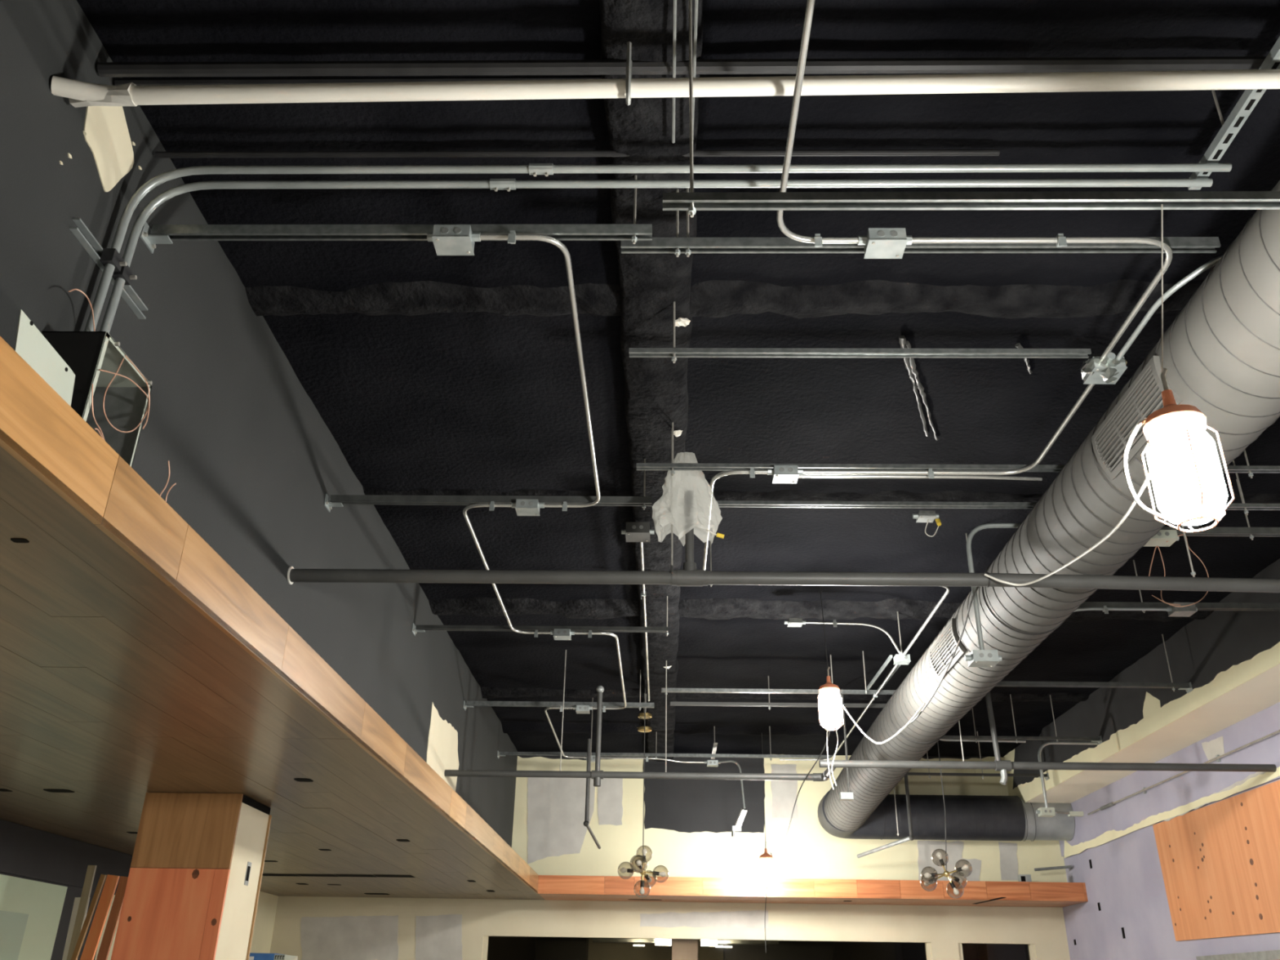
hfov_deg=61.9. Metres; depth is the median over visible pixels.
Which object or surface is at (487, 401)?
ceiling
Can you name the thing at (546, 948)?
window
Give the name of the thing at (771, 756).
channel
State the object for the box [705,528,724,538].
wire
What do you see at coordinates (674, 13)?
wire
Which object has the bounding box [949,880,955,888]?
socket
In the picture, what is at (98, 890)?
leaning board
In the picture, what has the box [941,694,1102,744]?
channel
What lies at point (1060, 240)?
conduit
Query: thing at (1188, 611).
junction box
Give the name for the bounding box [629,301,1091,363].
channel
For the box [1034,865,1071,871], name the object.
pipe
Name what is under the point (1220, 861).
plywood panel
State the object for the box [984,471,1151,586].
lamp cord
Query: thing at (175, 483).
wire
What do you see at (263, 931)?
wall
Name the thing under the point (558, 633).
junction box
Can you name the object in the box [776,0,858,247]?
conduit
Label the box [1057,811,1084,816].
wall fitting
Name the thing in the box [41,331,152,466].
electrical box
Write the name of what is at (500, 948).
wall
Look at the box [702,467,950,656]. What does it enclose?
conduit
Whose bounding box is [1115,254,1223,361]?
conduit
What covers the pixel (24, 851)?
wall
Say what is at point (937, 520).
wire
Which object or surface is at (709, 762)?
junction box
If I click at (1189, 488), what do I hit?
work lamp
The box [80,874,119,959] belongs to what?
leaning board
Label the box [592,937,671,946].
light
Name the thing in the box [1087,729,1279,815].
conduit
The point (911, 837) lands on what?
pipe
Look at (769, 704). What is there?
channel
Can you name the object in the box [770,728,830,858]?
lamp cord
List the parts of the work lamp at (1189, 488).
lamp cord, bulb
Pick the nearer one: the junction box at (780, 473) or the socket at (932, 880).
the junction box at (780, 473)
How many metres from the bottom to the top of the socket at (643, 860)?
0.057 m
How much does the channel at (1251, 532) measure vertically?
0.396 m
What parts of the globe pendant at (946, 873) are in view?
bulb, bulb, bulb, cord, bulb, bulb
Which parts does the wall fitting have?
arm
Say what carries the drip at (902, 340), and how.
attached to the ceiling
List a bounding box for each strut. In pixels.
[69,217,147,319]
[862,611,902,693]
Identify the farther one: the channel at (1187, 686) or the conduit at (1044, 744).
the conduit at (1044, 744)
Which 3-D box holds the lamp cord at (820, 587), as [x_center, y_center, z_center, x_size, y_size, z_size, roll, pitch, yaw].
[1.373,1.098,7.960,0.026,0.640,0.006,0,-26,1]
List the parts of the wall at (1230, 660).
panel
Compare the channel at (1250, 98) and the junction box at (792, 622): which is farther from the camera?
the junction box at (792, 622)
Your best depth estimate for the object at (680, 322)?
4.83 m
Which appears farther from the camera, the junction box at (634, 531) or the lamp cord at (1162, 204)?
the junction box at (634, 531)
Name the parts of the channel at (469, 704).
hanger rod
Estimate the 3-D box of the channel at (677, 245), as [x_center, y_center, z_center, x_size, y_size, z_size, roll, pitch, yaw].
[1.017,-0.966,3.959,2.170,0.335,0.041,0,-26,1]
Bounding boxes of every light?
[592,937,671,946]
[700,939,778,947]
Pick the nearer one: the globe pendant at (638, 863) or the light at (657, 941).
the globe pendant at (638, 863)
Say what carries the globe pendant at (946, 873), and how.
hanging from the ceiling
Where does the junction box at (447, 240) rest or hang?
attached to the channel at (159, 233)
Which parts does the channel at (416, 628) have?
hanger rod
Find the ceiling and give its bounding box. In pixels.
[76,0,1279,756]
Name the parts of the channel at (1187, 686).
hanger rod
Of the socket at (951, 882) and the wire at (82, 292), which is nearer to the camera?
the wire at (82, 292)
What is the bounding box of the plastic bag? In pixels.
[652,452,722,546]
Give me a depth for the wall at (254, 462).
4.46 m
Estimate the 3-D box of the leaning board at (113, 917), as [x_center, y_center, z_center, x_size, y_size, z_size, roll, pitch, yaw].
[-3.456,3.601,6.444,0.249,2.274,0.020,0,-26,1]
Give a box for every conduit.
[84,163,1231,331]
[99,177,1213,333]
[462,501,550,637]
[480,230,600,511]
[544,705,586,758]
[574,630,626,711]
[600,756,704,763]
[640,542,649,701]
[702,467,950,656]
[718,760,745,808]
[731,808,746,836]
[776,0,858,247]
[779,664,898,760]
[798,474,1042,480]
[802,384,1094,478]
[805,619,901,656]
[911,233,1173,361]
[939,738,1026,742]
[966,523,1021,649]
[1037,741,1097,807]
[1074,605,1167,613]
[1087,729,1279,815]
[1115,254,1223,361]
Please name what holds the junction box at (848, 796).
hanging from the ceiling
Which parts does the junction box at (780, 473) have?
plate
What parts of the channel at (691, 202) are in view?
hanger rod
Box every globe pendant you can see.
[617,679,668,897]
[920,742,972,898]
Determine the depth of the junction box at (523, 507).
5.89 m
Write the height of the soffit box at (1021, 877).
0.100 m
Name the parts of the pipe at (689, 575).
hanger rod, hanger rod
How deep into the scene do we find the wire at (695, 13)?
3.37 m
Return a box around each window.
[481,935,932,959]
[534,937,588,959]
[723,940,834,959]
[894,942,977,959]
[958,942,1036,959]
[977,943,1026,959]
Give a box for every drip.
[898,335,928,436]
[905,341,938,440]
[1014,342,1032,373]
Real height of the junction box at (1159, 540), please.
0.056 m
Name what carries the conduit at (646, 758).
attached to the channel at (771, 756)
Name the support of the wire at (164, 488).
attached to the soffit
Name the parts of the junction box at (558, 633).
plate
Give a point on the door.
(35, 914)
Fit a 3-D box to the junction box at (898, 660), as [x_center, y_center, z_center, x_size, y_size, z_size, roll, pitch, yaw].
[2.070,1.419,8.433,0.116,0.060,0.160,0,-26,1]
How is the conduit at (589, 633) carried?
attached to the channel at (469, 704)
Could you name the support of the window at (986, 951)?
on the floor
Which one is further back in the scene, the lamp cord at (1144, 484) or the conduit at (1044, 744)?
the conduit at (1044, 744)
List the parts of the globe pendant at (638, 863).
bulb, bulb, glass globe, bulb, cord, bulb, bulb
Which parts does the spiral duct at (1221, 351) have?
register frame, register frame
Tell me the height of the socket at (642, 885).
0.059 m
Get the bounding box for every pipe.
[51,41,1279,107]
[114,74,895,85]
[154,149,999,158]
[287,428,1279,592]
[444,649,831,786]
[583,697,600,848]
[818,691,1276,785]
[857,773,914,857]
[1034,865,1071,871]
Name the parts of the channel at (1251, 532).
hanger rod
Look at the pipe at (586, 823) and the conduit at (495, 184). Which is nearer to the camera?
the conduit at (495, 184)
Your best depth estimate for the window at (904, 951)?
15.67 m
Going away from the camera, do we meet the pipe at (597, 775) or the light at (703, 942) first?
the pipe at (597, 775)
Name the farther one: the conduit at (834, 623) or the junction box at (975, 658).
the conduit at (834, 623)
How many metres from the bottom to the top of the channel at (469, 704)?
0.396 m
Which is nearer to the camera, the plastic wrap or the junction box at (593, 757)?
the plastic wrap
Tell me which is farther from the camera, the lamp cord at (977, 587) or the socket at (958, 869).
the socket at (958, 869)
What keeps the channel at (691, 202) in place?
hanging from the ceiling
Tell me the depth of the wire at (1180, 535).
6.00 m
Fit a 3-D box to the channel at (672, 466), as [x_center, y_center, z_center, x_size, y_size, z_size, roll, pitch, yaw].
[2.220,-0.190,5.574,4.475,0.390,0.041,0,-26,1]
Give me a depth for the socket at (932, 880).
9.45 m
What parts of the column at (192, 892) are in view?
panel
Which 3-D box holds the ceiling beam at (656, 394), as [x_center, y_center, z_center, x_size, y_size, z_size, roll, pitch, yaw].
[0.098,-0.150,6.136,0.362,0.156,16.900,0,-26,1]
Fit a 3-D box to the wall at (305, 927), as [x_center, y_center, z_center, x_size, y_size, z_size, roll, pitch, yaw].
[0.417,6.391,12.757,9.930,2.900,0.154,0,-26,1]
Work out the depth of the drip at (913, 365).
5.46 m
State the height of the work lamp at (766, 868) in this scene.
1.124 m
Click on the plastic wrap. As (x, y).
(1094, 354)
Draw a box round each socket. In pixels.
[626,868,633,872]
[640,880,644,887]
[641,855,645,862]
[652,871,659,875]
[928,877,936,884]
[929,872,937,877]
[938,858,945,866]
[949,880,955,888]
[955,866,962,872]
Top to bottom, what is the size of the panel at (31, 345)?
0.228 m
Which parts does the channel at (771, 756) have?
hanger rod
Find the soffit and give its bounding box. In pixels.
[0,336,544,899]
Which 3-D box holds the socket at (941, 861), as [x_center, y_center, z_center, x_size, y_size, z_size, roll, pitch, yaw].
[2.667,3.378,9.421,0.048,0.062,0.034,0,-26,1]
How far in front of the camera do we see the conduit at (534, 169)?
3.69 m
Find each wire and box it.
[68,288,95,331]
[91,383,105,440]
[98,357,148,432]
[124,355,150,429]
[159,460,169,496]
[164,483,176,502]
[671,0,676,142]
[692,0,697,137]
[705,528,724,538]
[924,518,941,537]
[1148,546,1180,605]
[1151,534,1208,607]
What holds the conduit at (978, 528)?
attached to the spiral duct at (1221, 351)
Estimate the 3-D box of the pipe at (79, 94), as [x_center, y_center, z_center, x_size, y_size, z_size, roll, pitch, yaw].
[0.732,-1.262,3.305,5.110,0.214,0.130,0,-26,1]
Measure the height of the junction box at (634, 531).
0.076 m
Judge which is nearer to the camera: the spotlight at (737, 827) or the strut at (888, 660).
the strut at (888, 660)
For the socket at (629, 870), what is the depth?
9.51 m
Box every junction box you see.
[426,224,480,255]
[511,498,544,515]
[550,628,574,639]
[573,705,592,713]
[584,755,595,762]
[621,522,654,542]
[704,760,720,767]
[767,465,803,483]
[784,617,805,626]
[839,688,853,800]
[857,227,912,258]
[893,653,911,664]
[912,510,938,522]
[964,649,1001,666]
[1035,807,1057,817]
[1082,352,1127,384]
[1144,529,1179,546]
[1166,602,1197,616]
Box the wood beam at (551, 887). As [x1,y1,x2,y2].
[537,875,1088,906]
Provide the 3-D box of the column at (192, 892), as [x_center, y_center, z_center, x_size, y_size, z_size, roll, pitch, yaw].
[-2.741,3.249,6.187,0.607,2.698,0.541,0,-26,1]
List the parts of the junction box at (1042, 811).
plate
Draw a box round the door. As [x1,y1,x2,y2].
[0,871,102,959]
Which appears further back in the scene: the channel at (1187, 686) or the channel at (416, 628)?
the channel at (1187, 686)
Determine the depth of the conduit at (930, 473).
5.48 m
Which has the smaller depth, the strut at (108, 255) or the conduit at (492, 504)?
the strut at (108, 255)
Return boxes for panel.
[14,309,75,406]
[1152,779,1279,941]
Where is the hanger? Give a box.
[711,726,717,759]
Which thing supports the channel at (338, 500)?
attached to the wall at (254, 462)
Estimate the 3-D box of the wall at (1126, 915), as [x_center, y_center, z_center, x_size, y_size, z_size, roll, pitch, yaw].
[5.107,1.928,5.289,0.229,4.520,17.400,0,-26,1]
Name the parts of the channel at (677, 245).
hanger rod, hanger rod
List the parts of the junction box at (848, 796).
stem, plate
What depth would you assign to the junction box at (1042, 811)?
10.27 m
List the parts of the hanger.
plate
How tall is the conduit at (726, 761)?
0.543 m
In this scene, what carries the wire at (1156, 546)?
hanging from the junction box at (1159, 540)
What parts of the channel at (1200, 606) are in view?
hanger rod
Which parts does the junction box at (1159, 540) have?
plate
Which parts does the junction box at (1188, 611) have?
plate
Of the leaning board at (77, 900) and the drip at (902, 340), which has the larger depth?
the leaning board at (77, 900)
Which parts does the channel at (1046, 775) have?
hanger rod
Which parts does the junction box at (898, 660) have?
plate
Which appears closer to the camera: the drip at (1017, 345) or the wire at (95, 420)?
the wire at (95, 420)
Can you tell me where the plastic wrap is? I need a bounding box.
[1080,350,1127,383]
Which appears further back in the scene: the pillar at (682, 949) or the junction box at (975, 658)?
the pillar at (682, 949)
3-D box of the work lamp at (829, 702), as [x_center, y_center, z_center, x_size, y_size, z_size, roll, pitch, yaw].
[1.587,1.656,7.493,0.619,0.801,1.296,0,-26,1]
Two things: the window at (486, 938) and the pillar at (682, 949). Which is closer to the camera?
the window at (486, 938)
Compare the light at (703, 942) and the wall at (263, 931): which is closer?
the wall at (263, 931)
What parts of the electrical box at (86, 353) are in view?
panel, panel, panel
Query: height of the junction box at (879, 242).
0.060 m
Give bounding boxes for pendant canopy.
[637,693,652,732]
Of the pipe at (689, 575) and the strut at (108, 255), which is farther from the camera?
the pipe at (689, 575)
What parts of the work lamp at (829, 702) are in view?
lamp cord, bulb, lamp cord, lamp cord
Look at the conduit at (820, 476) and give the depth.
5.53 m
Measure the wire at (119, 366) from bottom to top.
0.224 m
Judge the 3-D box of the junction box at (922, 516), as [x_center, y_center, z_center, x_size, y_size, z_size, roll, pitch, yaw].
[1.823,0.234,6.804,0.160,0.041,0.106,0,-26,1]
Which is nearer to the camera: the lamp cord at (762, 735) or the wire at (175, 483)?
the wire at (175, 483)
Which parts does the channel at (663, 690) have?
hanger rod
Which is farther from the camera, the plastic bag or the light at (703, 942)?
the light at (703, 942)
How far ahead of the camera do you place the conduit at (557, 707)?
10.76 m
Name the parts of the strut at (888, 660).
hanger rod, rail, rail, hanger rod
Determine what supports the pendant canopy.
hanging from the ceiling beam at (656, 394)
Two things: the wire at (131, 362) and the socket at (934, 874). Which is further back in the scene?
the socket at (934, 874)
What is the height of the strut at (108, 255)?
0.050 m
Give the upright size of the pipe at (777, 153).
0.024 m
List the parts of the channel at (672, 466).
hanger rod, hanger rod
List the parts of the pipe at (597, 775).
hanger rod, hanger rod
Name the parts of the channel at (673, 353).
hanger rod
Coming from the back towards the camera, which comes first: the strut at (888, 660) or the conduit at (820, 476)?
the strut at (888, 660)
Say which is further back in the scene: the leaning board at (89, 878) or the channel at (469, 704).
the channel at (469, 704)
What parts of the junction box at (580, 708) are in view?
plate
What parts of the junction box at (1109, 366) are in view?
plate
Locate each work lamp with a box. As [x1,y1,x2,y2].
[758,841,774,952]
[817,666,925,789]
[1123,368,1235,532]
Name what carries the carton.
on the rack
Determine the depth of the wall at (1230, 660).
9.30 m
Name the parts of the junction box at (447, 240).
plate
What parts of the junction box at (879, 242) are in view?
plate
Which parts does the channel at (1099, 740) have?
hanger rod, hanger rod, hanger rod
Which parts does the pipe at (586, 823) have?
hanger rod, arm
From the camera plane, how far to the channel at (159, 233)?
3.88 m
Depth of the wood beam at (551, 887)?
12.47 m
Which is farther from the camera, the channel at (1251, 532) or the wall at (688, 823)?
the wall at (688, 823)
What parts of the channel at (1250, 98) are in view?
hanger rod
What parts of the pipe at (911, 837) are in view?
arm, hanger rod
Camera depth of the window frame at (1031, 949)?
12.95 m
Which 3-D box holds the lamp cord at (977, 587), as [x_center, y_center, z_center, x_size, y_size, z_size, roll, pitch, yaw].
[1.797,1.118,6.397,0.096,0.293,2.254,0,-26,1]
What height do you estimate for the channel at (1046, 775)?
0.540 m
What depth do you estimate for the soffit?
4.58 m
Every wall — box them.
[0,0,517,848]
[0,819,133,894]
[94,891,278,959]
[269,896,1070,959]
[487,936,1029,959]
[511,751,1067,882]
[1003,558,1279,803]
[1058,702,1279,959]
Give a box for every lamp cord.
[761,734,765,842]
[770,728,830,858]
[819,586,828,667]
[897,586,979,732]
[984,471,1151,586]
[1161,204,1163,373]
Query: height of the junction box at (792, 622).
0.041 m
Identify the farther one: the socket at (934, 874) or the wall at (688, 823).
the wall at (688, 823)
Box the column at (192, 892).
[111,792,271,959]
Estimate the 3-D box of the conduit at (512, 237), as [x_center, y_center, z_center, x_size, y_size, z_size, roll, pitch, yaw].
[-0.412,-0.356,4.877,0.351,0.057,2.358,0,-26,1]
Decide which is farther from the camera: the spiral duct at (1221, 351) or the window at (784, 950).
the window at (784, 950)
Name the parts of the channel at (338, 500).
hanger rod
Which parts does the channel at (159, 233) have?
hanger rod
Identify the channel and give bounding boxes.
[97,56,1266,76]
[139,174,652,253]
[324,458,652,512]
[411,595,668,635]
[463,670,654,710]
[497,726,833,760]
[621,187,1220,257]
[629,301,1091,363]
[636,422,1279,478]
[661,654,895,694]
[662,0,1279,217]
[670,675,886,710]
[709,533,967,586]
[715,459,1279,515]
[907,731,1048,780]
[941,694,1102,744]
[995,634,1193,693]
[1079,560,1279,613]
[1160,479,1279,540]
[1187,36,1279,190]
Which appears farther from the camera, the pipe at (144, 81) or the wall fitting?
the wall fitting
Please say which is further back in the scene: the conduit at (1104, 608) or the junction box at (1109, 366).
the conduit at (1104, 608)
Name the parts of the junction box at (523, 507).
plate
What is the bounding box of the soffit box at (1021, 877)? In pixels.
[1017,874,1031,881]
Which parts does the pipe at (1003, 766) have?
hanger rod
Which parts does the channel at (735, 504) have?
hanger rod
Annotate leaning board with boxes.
[62,897,89,959]
[66,865,97,959]
[71,874,106,959]
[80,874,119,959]
[96,875,128,959]
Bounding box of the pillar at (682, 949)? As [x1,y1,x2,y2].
[671,938,697,959]
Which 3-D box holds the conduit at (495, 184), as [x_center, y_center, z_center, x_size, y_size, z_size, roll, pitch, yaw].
[0.106,-0.704,3.596,3.770,0.820,0.065,0,-26,1]
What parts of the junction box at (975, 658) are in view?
plate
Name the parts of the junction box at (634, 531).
plate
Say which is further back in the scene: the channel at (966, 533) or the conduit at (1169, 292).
the channel at (966, 533)
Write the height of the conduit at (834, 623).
0.161 m
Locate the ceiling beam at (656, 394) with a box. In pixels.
[599,0,702,761]
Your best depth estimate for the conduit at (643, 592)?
8.25 m
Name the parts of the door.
pane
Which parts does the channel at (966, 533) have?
hanger rod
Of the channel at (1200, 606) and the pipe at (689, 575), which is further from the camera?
the channel at (1200, 606)
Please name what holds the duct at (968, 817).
attached to the wall at (1126, 915)
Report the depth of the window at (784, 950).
15.71 m
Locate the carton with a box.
[248,952,297,959]
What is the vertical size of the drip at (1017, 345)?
0.024 m
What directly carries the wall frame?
attached to the wall at (1126, 915)
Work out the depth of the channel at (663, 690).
9.53 m
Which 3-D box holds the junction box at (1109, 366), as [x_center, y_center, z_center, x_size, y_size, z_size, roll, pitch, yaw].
[1.984,-0.469,4.562,0.136,0.060,0.190,0,-26,1]
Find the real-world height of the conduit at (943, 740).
0.028 m
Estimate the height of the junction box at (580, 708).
0.060 m
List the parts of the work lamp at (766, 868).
lamp cord, bulb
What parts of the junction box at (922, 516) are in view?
plate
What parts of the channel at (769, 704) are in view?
hanger rod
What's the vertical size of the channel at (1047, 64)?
0.047 m
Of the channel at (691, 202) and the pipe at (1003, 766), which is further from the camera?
the pipe at (1003, 766)
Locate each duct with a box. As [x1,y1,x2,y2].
[817,791,1075,840]
[824,180,1279,833]
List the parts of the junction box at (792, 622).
plate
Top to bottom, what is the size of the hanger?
0.352 m
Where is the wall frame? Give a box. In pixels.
[1195,949,1279,959]
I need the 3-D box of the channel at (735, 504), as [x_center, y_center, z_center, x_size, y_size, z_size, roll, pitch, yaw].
[2.294,0.012,5.986,4.346,0.390,0.041,0,-26,1]

